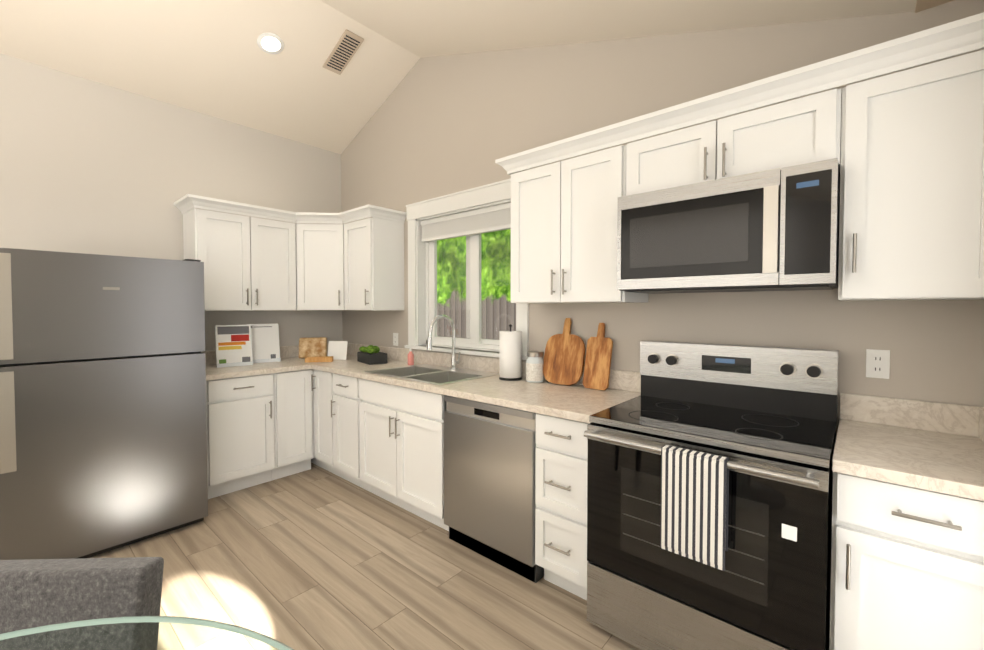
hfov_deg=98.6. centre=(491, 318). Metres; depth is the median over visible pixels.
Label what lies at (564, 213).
upper cabinet
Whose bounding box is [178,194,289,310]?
upper cabinet
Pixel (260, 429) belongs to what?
base cabinet
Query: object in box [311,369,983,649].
base cabinet
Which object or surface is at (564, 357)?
round cutting board
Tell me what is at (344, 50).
ceiling vent
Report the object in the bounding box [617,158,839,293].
microwave
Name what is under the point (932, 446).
countertop
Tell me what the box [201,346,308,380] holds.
countertop
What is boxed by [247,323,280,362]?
brochure
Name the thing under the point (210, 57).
ceiling
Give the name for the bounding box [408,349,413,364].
soap bottle
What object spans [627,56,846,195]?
upper cabinet
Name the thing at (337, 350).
card
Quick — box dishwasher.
[443,395,543,582]
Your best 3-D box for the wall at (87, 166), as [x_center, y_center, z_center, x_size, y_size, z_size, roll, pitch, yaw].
[-3.333,-0.533,2.484,0.200,3.700,5.200,1,2,41]
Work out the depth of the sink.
3.07 m
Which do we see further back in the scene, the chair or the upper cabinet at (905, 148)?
the upper cabinet at (905, 148)
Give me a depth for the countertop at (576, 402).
2.45 m
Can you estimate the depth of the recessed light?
3.04 m
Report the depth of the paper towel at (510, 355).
2.71 m
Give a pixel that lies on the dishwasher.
(489, 479)
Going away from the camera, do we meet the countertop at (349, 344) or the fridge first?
the fridge
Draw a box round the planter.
[357,352,386,364]
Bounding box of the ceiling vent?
[322,29,363,74]
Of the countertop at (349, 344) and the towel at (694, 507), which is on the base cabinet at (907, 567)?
the countertop at (349, 344)
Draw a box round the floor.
[90,463,639,649]
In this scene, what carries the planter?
on the countertop at (576, 402)
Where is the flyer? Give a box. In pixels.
[215,325,252,367]
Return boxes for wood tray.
[305,356,332,362]
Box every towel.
[499,324,521,380]
[660,445,728,570]
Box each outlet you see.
[393,333,397,345]
[866,349,889,378]
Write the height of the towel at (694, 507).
0.367 m
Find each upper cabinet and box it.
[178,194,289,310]
[290,211,341,309]
[342,204,405,310]
[507,120,648,302]
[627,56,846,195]
[838,12,983,300]
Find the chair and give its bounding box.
[0,557,163,649]
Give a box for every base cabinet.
[206,369,314,498]
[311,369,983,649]
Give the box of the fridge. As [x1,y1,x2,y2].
[0,248,207,559]
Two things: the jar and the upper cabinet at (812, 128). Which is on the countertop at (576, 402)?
the jar
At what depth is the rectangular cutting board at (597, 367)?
2.42 m
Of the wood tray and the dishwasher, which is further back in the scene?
the wood tray
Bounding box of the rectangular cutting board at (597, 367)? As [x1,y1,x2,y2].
[583,323,612,390]
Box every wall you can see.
[0,53,342,351]
[341,0,983,435]
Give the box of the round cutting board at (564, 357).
[543,318,584,384]
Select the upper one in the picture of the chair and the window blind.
the window blind
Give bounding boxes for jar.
[526,351,543,382]
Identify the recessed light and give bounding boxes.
[257,33,283,53]
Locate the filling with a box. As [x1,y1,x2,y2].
[526,363,543,380]
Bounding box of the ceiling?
[0,0,953,153]
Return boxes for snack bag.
[298,337,326,358]
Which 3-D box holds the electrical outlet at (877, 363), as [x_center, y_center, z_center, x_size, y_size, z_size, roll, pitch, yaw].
[1.550,0.182,1.702,0.070,0.114,0.007,1,2,41]
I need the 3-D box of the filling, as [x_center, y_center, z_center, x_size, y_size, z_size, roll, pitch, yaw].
[0.272,0.331,2.675,0.113,0.108,0.113,1,2,41]
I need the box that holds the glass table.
[0,616,293,649]
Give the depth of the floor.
2.12 m
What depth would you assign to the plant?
3.56 m
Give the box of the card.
[328,341,347,359]
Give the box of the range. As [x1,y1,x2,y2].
[584,340,838,649]
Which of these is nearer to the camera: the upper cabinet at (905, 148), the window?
the upper cabinet at (905, 148)
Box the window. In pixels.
[405,178,528,359]
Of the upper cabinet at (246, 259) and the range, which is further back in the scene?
the upper cabinet at (246, 259)
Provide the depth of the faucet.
3.14 m
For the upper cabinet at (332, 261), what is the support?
attached to the wall at (87, 166)
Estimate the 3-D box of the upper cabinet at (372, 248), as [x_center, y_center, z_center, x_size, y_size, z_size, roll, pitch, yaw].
[-1.070,-0.494,3.714,0.480,0.842,0.374,1,2,41]
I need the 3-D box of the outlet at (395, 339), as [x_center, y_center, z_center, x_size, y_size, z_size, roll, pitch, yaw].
[-0.864,0.185,3.796,0.070,0.114,0.007,1,2,41]
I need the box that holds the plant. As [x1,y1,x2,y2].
[359,345,379,353]
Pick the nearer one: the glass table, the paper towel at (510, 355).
the glass table
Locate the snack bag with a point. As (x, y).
(312, 346)
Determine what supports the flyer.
on the countertop at (290, 361)
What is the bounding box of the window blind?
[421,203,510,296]
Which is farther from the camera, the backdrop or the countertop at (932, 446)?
the backdrop
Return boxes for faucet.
[427,315,460,369]
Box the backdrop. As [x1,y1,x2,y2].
[437,229,515,339]
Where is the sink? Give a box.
[364,364,498,385]
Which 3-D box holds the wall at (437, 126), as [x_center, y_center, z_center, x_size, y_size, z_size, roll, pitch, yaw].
[0.175,-0.546,3.015,4.805,3.700,0.200,1,2,41]
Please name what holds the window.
in the wall at (437, 126)
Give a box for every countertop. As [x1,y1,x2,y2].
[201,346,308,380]
[285,345,640,423]
[293,343,368,346]
[832,393,983,500]

